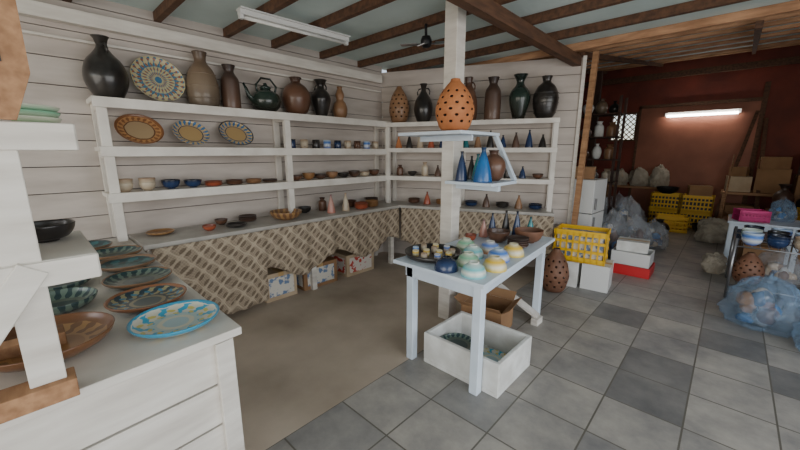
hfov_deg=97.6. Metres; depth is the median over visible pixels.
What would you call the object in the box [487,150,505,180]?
jug
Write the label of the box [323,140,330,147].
coffee mug
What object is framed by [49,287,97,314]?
serving bowl
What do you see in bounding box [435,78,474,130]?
vase
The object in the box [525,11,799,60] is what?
ceiling beam
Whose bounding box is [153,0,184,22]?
ceiling beam
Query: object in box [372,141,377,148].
coffee mug
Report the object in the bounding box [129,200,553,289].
countertop
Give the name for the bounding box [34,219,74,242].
bowl
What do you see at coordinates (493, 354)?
patterned plate
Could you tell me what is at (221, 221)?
bowl
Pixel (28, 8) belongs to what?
trim
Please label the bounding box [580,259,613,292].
box
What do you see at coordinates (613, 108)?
pot
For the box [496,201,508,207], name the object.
bowl
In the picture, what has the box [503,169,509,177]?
bottle
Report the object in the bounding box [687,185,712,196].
cardboard box
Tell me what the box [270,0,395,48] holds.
ceiling beam
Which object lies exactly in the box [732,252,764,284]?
vase
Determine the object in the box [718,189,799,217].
workbench
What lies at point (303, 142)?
coffee mug
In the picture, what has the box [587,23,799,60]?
ceiling beam
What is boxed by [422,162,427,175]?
bottle
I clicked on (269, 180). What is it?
plate stack
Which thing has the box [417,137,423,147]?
bottle
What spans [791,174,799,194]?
cardboard box
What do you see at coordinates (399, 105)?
vase
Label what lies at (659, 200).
crate
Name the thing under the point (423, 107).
bottle vase
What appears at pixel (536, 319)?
prop
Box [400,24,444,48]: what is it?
ceiling fan
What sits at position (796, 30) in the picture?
ceiling beam
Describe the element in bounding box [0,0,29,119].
wooden plank
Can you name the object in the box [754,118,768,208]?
leaning timber
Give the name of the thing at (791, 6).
ceiling beam
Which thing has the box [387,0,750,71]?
ceiling beam
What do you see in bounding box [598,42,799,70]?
ceiling beam
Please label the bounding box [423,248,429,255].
cup
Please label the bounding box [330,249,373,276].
cardboard box
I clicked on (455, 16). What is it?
support post
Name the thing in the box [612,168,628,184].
cloth sack
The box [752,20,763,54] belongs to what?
ceiling beam
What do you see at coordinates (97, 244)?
patterned plate
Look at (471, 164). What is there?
bottle
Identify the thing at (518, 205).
bottle
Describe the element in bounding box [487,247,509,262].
rice bowl
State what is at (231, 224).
plate
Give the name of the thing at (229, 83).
vase
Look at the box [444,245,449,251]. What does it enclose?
cup
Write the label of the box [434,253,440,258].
cup
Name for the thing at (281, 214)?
bowl
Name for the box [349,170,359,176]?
rice bowl
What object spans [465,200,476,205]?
bowl
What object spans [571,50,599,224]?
wooden post
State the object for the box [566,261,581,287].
box
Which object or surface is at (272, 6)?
ceiling beam
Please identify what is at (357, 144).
coffee mug
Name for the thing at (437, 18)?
ceiling beam
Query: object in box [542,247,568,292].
vase
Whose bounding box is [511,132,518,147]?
bottle
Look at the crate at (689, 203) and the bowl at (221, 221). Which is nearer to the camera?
the bowl at (221, 221)
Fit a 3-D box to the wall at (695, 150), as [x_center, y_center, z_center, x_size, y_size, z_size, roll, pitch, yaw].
[6.552,-1.882,7.797,6.600,3.600,0.180,11,16,42]
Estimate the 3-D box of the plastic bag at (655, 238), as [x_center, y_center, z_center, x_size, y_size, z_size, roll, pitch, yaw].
[4.177,0.117,5.773,0.460,0.513,0.453,7,13,29]
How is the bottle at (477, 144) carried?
in the display rack at (550, 180)
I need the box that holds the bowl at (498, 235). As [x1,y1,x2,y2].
[487,228,509,242]
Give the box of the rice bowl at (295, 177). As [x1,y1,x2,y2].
[293,175,301,180]
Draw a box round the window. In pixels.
[608,112,638,141]
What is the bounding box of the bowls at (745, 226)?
[744,225,764,232]
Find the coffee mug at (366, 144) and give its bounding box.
[363,141,369,148]
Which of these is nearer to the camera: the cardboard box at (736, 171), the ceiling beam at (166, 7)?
the ceiling beam at (166, 7)
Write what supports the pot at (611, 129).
in the storage rack at (619, 113)
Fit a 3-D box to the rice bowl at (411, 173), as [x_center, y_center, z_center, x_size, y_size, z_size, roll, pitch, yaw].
[0.175,-0.733,4.980,0.130,0.062,0.130,11,16,42]
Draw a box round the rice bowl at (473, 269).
[461,260,485,279]
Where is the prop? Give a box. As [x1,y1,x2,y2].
[496,284,542,325]
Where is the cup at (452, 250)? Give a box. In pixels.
[449,248,454,255]
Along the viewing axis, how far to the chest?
5.97 m
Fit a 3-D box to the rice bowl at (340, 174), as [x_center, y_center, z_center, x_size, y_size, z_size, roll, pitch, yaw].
[-0.737,-0.651,4.559,0.150,0.062,0.150,11,16,42]
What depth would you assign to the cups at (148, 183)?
2.98 m
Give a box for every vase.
[82,34,128,97]
[186,50,220,106]
[220,64,240,107]
[282,76,310,113]
[311,79,330,115]
[318,197,326,210]
[333,86,346,117]
[389,86,408,122]
[414,83,432,121]
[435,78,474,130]
[464,77,476,119]
[484,76,500,119]
[509,73,529,118]
[532,75,558,117]
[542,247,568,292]
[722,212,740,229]
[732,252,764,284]
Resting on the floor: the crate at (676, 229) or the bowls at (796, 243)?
the crate at (676, 229)
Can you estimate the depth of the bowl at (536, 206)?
4.46 m
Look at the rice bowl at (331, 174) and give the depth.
4.38 m
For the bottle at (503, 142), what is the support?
in the display rack at (550, 180)
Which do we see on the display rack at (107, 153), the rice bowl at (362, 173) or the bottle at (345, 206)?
the rice bowl at (362, 173)
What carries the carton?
on the plastic container
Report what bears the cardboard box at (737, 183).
on the workbench at (722, 192)
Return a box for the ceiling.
[107,0,799,70]
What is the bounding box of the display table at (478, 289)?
[393,231,554,395]
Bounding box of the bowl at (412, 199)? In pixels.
[408,197,419,202]
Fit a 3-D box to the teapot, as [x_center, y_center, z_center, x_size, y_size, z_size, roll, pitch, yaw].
[-1.438,-1.366,3.682,0.348,0.350,0.299,-2,12,-10]
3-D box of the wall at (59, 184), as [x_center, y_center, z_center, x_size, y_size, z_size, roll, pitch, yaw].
[-2.596,-0.425,2.921,0.122,2.740,6.750,11,16,42]
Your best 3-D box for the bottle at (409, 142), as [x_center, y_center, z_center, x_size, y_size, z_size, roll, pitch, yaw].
[0.131,-1.172,4.905,0.096,0.192,0.096,9,15,38]
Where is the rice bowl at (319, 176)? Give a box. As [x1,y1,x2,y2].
[315,173,326,178]
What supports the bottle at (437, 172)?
in the display rack at (550, 180)
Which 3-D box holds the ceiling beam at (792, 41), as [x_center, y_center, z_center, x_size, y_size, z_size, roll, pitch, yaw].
[5.780,-3.253,6.668,6.400,0.040,0.055,11,16,42]
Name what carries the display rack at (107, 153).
on the countertop at (182, 235)
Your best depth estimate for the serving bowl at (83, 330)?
1.41 m
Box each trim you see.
[16,0,381,92]
[584,56,799,87]
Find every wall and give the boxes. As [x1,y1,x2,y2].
[18,0,382,252]
[381,55,586,266]
[576,45,799,217]
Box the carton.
[616,236,649,253]
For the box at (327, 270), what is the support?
on the floor
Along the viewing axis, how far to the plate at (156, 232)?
3.13 m
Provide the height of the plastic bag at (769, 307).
0.500 m
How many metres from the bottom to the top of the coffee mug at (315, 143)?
0.102 m
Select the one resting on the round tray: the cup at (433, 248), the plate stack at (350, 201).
the cup at (433, 248)
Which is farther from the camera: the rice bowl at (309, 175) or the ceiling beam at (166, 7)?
the rice bowl at (309, 175)
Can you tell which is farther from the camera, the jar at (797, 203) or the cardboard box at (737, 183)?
the cardboard box at (737, 183)
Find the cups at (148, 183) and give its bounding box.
[138,177,155,190]
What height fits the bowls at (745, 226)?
0.132 m
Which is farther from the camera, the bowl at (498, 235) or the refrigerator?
the refrigerator
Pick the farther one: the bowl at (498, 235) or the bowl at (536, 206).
the bowl at (536, 206)
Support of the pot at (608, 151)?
in the storage rack at (619, 113)
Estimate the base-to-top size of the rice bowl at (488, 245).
0.090 m
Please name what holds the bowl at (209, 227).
on the countertop at (182, 235)
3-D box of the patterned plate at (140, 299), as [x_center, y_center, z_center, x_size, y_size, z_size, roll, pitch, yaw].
[-1.248,0.370,1.734,0.336,0.048,0.336,11,16,42]
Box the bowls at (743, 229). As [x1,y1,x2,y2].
[741,228,763,236]
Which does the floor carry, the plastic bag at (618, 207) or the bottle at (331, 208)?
the plastic bag at (618, 207)
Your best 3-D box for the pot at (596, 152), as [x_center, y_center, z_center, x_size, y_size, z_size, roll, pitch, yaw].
[3.660,-1.369,6.514,0.160,0.281,0.160,7,14,29]
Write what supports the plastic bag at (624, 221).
on the floor
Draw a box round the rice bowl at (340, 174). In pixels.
[338,172,348,177]
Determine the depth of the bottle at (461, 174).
2.85 m
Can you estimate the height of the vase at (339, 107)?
0.382 m
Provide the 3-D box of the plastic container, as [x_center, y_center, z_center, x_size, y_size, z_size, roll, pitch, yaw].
[3.047,0.407,4.587,0.420,0.170,0.360,11,16,42]
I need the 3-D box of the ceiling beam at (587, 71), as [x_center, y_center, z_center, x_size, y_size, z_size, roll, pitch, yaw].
[3.220,-2.970,6.776,0.055,0.861,5.539,11,16,42]
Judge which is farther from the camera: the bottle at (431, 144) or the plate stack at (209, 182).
the bottle at (431, 144)
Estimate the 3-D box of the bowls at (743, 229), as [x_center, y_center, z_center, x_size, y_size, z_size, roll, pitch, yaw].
[3.868,0.111,3.852,0.169,0.132,0.169,1,12,4]
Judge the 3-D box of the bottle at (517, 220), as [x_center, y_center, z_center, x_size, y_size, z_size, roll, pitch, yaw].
[1.098,-0.017,3.285,0.084,0.232,0.084,2,12,10]
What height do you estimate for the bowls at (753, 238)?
0.132 m
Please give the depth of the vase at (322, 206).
4.37 m
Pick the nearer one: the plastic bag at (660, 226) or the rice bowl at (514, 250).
the rice bowl at (514, 250)
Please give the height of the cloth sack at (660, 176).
0.524 m
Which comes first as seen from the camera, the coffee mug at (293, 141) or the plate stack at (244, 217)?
the plate stack at (244, 217)
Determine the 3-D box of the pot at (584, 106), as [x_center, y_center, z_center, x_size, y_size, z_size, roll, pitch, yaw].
[3.500,-2.176,6.499,0.194,0.266,0.194,4,12,16]
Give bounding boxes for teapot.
[242,77,280,111]
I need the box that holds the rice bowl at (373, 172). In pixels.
[369,169,378,175]
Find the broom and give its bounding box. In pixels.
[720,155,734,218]
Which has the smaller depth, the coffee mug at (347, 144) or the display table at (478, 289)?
the display table at (478, 289)
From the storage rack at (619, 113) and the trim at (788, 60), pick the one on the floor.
the storage rack at (619, 113)
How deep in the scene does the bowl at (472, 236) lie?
3.06 m
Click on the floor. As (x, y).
(665, 361)
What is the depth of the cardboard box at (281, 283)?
3.75 m
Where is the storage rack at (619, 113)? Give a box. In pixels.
[577,95,627,223]
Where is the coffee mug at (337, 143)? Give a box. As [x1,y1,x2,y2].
[334,140,340,148]
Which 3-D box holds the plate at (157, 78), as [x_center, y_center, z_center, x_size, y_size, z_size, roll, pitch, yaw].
[-2.076,-1.258,3.012,0.138,0.380,0.400,11,16,43]
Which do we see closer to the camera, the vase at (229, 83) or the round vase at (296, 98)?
the vase at (229, 83)
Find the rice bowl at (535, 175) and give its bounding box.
[532,173,542,178]
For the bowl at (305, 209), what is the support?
on the countertop at (182, 235)
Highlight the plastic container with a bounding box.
[610,247,654,268]
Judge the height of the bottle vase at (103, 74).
0.462 m
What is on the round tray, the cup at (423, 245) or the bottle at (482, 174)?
the cup at (423, 245)
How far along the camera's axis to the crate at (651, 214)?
7.61 m
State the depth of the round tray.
2.64 m
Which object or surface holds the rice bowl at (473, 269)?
on the display table at (478, 289)
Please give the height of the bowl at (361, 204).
0.086 m
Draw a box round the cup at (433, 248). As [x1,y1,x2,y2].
[431,246,436,252]
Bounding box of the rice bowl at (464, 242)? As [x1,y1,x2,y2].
[456,237,474,251]
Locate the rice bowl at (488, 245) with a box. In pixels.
[480,240,498,253]
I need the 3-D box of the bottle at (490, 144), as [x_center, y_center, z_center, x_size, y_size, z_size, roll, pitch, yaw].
[1.169,-1.109,4.529,0.096,0.222,0.096,5,13,24]
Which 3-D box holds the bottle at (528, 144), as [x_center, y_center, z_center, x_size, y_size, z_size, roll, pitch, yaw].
[1.614,-1.076,4.369,0.096,0.222,0.096,8,14,35]
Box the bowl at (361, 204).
[354,201,367,208]
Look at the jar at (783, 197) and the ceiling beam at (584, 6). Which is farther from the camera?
the jar at (783, 197)
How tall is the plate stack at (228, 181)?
0.050 m
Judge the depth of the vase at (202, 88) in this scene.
3.15 m
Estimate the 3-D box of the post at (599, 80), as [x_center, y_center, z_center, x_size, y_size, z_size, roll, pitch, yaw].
[4.202,-1.651,7.673,0.110,3.200,0.110,11,16,42]
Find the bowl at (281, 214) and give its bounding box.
[269,208,301,219]
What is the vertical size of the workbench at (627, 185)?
0.760 m
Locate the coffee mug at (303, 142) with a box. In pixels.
[300,139,307,147]
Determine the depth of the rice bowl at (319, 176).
4.25 m
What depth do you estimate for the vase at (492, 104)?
4.35 m
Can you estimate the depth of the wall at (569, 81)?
4.58 m
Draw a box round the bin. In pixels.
[613,262,654,279]
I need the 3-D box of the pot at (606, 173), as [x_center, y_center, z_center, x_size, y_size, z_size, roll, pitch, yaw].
[3.814,-0.922,6.460,0.175,0.231,0.175,2,12,9]
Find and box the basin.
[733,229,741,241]
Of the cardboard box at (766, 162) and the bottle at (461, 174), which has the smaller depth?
the bottle at (461, 174)
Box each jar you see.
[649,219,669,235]
[772,184,793,209]
[795,198,799,208]
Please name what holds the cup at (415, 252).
on the round tray
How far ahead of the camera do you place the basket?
4.69 m
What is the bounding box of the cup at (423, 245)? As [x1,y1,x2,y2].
[421,243,426,250]
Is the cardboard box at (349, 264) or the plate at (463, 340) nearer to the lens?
the plate at (463, 340)
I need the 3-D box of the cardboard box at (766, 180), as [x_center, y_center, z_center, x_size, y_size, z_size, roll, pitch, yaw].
[7.207,-0.856,6.782,0.360,0.462,0.464,-11,16,-43]
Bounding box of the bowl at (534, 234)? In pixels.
[515,227,543,242]
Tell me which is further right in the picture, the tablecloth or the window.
the window
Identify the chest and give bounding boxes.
[765,208,795,219]
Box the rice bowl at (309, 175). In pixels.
[302,172,314,179]
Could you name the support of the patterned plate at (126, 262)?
on the countertop at (180, 392)
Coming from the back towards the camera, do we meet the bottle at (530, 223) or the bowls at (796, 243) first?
the bowls at (796, 243)
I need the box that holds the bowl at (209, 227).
[202,224,215,230]
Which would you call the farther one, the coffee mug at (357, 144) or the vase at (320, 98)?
the coffee mug at (357, 144)
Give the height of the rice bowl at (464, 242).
0.090 m
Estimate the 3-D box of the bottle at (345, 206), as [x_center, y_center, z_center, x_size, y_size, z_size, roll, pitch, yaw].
[-0.679,-0.289,4.369,0.100,0.222,0.100,5,13,21]
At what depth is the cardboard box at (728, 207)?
7.11 m
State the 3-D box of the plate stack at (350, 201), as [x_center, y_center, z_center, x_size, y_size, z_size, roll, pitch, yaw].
[-0.675,-0.289,4.702,0.179,0.086,0.179,-4,12,-18]
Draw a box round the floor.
[226,213,799,449]
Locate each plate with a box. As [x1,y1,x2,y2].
[89,240,111,249]
[96,245,142,261]
[100,254,156,272]
[101,266,171,288]
[103,283,186,313]
[114,114,163,143]
[126,299,218,338]
[130,56,185,100]
[145,228,174,235]
[172,120,209,144]
[218,121,253,144]
[225,222,246,227]
[483,348,505,361]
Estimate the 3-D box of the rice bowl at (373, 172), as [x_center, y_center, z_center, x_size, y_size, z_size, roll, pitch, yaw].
[-0.367,-0.741,4.943,0.150,0.082,0.150,11,16,42]
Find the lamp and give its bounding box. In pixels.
[665,108,741,116]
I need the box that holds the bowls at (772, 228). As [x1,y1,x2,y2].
[771,227,793,235]
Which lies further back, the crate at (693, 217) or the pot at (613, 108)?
the crate at (693, 217)
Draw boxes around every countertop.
[0,238,244,449]
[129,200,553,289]
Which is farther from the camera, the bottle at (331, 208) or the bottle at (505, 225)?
the bottle at (331, 208)
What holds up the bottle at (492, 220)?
on the display table at (478, 289)
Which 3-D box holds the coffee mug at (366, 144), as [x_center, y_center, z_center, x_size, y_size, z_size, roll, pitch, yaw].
[-0.442,-1.082,4.742,0.117,0.102,0.090,3,12,15]
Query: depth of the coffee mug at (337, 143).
4.36 m
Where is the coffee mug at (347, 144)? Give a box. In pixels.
[344,141,350,148]
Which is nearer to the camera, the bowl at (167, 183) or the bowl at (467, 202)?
the bowl at (167, 183)
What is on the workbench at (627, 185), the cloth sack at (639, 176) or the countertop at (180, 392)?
the cloth sack at (639, 176)
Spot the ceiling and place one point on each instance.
(217, 13)
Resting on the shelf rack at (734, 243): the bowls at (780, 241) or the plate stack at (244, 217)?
the bowls at (780, 241)
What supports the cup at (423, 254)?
on the round tray
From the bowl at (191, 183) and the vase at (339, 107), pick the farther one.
the vase at (339, 107)
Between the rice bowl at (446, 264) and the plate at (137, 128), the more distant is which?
the plate at (137, 128)
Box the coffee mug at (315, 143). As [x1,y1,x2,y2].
[312,140,319,147]
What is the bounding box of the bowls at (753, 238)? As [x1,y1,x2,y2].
[741,231,764,245]
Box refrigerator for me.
[570,178,606,226]
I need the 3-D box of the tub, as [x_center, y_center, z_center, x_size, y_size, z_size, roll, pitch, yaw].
[5.768,-0.754,7.551,0.398,0.142,0.398,-2,12,-12]
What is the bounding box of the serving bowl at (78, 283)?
[48,278,90,291]
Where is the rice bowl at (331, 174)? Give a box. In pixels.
[326,171,337,177]
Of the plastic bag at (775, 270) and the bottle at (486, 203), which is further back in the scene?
the bottle at (486, 203)
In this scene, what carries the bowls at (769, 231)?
on the shelf rack at (734, 243)
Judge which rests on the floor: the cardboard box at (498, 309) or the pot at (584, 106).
the cardboard box at (498, 309)
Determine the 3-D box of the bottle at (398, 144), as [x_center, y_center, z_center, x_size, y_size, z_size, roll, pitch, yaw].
[-0.017,-1.169,4.962,0.096,0.162,0.096,9,15,37]
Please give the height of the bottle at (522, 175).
0.152 m
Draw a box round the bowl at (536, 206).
[528,203,541,209]
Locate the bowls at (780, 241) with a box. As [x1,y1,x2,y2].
[766,233,791,248]
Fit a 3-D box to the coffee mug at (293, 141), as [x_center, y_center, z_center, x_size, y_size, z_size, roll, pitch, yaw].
[-1.218,-0.913,3.933,0.090,0.102,0.117,-3,12,-13]
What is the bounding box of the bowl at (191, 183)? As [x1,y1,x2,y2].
[183,179,201,187]
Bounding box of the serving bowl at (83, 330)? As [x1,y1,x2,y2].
[0,311,114,372]
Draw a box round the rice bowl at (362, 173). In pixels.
[359,171,369,175]
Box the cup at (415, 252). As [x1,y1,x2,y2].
[412,249,418,256]
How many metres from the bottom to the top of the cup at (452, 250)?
0.050 m
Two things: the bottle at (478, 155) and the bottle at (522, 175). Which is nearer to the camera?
the bottle at (478, 155)
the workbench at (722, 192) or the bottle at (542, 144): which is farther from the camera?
the workbench at (722, 192)
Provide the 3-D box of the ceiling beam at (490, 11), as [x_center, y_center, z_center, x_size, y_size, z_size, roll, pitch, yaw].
[-0.477,-1.383,1.463,0.085,0.110,7.650,11,16,42]
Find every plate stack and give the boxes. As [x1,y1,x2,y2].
[12,103,61,122]
[204,180,222,185]
[226,179,242,184]
[238,214,256,221]
[246,178,261,183]
[262,178,276,182]
[348,199,355,206]
[366,197,377,199]
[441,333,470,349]
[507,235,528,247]
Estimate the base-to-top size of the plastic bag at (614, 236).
0.748 m
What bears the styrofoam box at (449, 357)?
on the floor
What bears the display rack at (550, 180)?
on the countertop at (182, 235)
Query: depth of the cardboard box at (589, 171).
4.69 m
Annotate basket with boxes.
[732,208,771,222]
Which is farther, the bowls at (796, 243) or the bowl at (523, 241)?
the bowls at (796, 243)
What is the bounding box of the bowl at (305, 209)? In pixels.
[297,206,310,212]
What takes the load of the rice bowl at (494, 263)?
on the display table at (478, 289)
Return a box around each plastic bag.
[602,222,618,250]
[608,202,625,218]
[614,208,634,235]
[619,225,643,238]
[627,210,640,225]
[644,227,662,247]
[735,287,785,327]
[759,261,796,280]
[773,206,791,218]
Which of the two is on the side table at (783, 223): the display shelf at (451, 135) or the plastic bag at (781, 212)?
the plastic bag at (781, 212)
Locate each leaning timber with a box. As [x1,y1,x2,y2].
[713,110,759,217]
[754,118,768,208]
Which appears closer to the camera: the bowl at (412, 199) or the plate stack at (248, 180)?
the plate stack at (248, 180)
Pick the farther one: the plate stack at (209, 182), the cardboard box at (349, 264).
the cardboard box at (349, 264)
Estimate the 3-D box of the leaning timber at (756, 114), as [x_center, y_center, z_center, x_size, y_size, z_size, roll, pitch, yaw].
[6.777,-1.099,7.107,0.817,2.372,0.077,-4,12,-17]
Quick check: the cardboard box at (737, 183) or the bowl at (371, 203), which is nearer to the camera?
the bowl at (371, 203)
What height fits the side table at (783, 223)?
0.630 m
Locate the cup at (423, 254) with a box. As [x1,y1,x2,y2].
[421,252,426,257]
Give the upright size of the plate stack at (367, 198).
0.086 m
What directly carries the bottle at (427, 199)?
on the countertop at (182, 235)
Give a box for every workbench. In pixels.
[604,183,656,212]
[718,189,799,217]
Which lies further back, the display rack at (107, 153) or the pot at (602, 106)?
the pot at (602, 106)
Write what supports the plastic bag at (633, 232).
on the carton
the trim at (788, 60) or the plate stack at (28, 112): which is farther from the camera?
the trim at (788, 60)
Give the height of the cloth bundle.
0.433 m
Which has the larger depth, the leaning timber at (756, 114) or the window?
the window
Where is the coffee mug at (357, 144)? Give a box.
[354,141,360,148]
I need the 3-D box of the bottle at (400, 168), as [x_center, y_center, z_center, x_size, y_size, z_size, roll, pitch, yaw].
[0.002,-0.790,5.034,0.091,0.153,0.091,6,13,28]
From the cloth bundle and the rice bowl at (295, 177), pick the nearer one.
the rice bowl at (295, 177)
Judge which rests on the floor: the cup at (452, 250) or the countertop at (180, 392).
the countertop at (180, 392)
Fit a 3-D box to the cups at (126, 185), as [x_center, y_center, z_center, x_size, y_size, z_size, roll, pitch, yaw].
[-2.288,-0.329,2.905,0.124,0.107,0.124,11,16,42]
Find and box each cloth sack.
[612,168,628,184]
[628,167,649,185]
[649,164,669,186]
[700,252,726,274]
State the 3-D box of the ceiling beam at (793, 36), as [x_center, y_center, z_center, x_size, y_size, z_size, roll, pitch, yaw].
[4.959,-2.903,5.847,6.400,0.040,0.055,11,16,42]
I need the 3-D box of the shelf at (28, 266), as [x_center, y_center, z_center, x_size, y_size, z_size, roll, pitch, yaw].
[-1.516,-0.011,0.765,0.480,1.190,1.223,11,16,42]
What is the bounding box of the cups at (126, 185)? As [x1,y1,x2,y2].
[118,178,132,191]
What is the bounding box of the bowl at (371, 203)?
[365,199,378,206]
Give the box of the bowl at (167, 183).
[161,179,179,188]
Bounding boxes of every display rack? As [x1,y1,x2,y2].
[86,95,390,241]
[385,118,559,211]
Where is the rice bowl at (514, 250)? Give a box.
[503,242,523,257]
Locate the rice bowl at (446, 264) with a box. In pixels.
[434,255,457,273]
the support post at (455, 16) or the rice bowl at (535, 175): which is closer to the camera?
the support post at (455, 16)
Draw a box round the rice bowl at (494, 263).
[483,255,506,272]
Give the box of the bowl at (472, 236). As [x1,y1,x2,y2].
[465,233,476,240]
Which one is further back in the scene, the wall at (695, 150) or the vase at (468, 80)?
the wall at (695, 150)
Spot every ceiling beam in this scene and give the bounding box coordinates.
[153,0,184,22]
[223,0,297,37]
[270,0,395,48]
[319,0,516,58]
[357,0,633,67]
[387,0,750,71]
[446,0,581,66]
[465,0,799,65]
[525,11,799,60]
[579,52,663,66]
[586,29,799,64]
[586,34,799,68]
[586,70,607,73]
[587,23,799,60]
[590,39,799,70]
[591,16,799,54]
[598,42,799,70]
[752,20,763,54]
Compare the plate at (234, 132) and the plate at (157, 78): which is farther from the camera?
the plate at (234, 132)
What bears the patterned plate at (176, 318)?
on the countertop at (180, 392)
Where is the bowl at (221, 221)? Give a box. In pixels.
[214,218,227,224]
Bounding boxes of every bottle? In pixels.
[327,194,335,212]
[342,193,349,210]
[395,137,401,147]
[397,165,402,175]
[406,136,412,147]
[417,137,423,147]
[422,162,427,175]
[424,192,430,203]
[428,142,434,147]
[434,165,440,175]
[455,151,466,180]
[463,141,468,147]
[467,156,473,178]
[471,154,479,180]
[473,147,491,182]
[474,137,480,147]
[479,219,487,237]
[482,194,489,206]
[486,130,493,147]
[488,213,495,228]
[501,135,505,147]
[502,210,509,229]
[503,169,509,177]
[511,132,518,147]
[512,211,519,234]
[514,195,521,208]
[518,166,525,178]
[525,130,532,147]
[527,216,532,226]
[538,134,545,147]
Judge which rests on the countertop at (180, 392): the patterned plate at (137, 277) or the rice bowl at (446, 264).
the patterned plate at (137, 277)
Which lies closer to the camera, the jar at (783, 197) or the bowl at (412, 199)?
the bowl at (412, 199)
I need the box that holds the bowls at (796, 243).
[793,236,799,250]
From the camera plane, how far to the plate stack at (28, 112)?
1.11 m
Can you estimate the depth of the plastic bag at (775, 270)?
3.81 m
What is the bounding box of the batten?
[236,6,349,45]
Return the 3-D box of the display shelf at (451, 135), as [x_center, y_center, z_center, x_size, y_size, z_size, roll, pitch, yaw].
[0.496,-0.548,2.995,0.841,0.470,0.600,11,16,42]
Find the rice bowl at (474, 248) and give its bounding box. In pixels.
[462,244,483,258]
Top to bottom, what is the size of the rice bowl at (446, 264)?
0.090 m
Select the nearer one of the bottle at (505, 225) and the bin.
the bottle at (505, 225)
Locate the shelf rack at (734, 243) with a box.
[723,226,799,297]
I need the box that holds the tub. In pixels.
[656,186,679,193]
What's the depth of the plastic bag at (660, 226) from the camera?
6.54 m
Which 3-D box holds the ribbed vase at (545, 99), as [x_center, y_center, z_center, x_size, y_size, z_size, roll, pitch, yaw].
[1.752,-1.528,4.207,0.306,0.493,0.306,3,12,13]
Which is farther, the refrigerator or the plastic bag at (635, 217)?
the plastic bag at (635, 217)
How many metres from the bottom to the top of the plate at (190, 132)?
0.225 m
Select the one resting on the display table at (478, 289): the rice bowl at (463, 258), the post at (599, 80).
the rice bowl at (463, 258)
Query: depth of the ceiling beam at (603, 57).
5.31 m
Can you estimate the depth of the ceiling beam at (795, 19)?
3.88 m
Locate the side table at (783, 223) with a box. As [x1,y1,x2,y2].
[723,214,799,272]
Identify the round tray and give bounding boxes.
[405,243,461,262]
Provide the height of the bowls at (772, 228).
0.132 m
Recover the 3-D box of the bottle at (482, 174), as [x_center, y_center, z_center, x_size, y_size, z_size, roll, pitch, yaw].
[0.658,-0.476,2.770,0.151,0.272,0.151,4,12,18]
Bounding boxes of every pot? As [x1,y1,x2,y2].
[583,100,593,114]
[592,144,601,158]
[594,121,603,136]
[595,99,607,113]
[601,169,610,181]
[603,144,613,158]
[606,122,616,135]
[609,101,618,112]
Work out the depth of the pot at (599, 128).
6.38 m
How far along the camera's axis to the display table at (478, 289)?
2.43 m
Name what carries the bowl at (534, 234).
on the display table at (478, 289)
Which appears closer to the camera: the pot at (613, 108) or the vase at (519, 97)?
the vase at (519, 97)
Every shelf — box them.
[0,120,101,423]
[398,130,516,191]
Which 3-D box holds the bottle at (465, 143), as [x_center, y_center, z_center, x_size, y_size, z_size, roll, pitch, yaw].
[0.873,-1.102,4.642,0.096,0.162,0.096,5,13,21]
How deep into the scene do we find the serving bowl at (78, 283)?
1.91 m
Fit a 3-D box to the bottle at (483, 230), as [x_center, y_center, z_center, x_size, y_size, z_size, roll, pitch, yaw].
[0.774,0.028,3.240,0.084,0.162,0.084,4,13,20]
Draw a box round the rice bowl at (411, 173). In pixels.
[408,171,416,175]
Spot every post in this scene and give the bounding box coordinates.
[438,1,465,319]
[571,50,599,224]
[586,71,603,165]
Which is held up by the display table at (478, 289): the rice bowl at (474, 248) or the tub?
the rice bowl at (474, 248)
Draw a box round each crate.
[553,223,610,266]
[647,209,679,225]
[649,191,682,210]
[654,213,688,233]
[677,211,712,228]
[680,193,715,213]
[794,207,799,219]
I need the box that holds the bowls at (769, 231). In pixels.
[766,230,790,237]
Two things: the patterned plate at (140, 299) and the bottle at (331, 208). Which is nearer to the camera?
the patterned plate at (140, 299)
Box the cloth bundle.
[693,217,732,243]
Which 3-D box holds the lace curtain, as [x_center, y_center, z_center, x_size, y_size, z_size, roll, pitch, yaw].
[0.921,0.101,4.536,1.932,0.550,0.085,4,13,20]
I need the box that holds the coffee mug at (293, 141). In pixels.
[291,139,295,147]
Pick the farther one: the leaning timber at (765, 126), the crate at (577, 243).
the leaning timber at (765, 126)
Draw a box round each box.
[265,267,296,302]
[296,256,336,290]
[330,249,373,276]
[424,311,531,397]
[454,287,521,327]
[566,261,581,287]
[575,166,595,178]
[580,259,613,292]
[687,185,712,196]
[722,203,759,229]
[724,175,752,191]
[728,167,750,176]
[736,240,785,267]
[753,168,791,193]
[757,157,792,168]
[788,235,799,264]
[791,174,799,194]
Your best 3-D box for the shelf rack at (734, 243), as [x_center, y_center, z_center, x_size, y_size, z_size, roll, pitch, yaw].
[4.062,0.447,3.834,0.668,0.660,0.868,11,16,42]
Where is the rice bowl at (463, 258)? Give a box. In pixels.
[457,251,479,266]

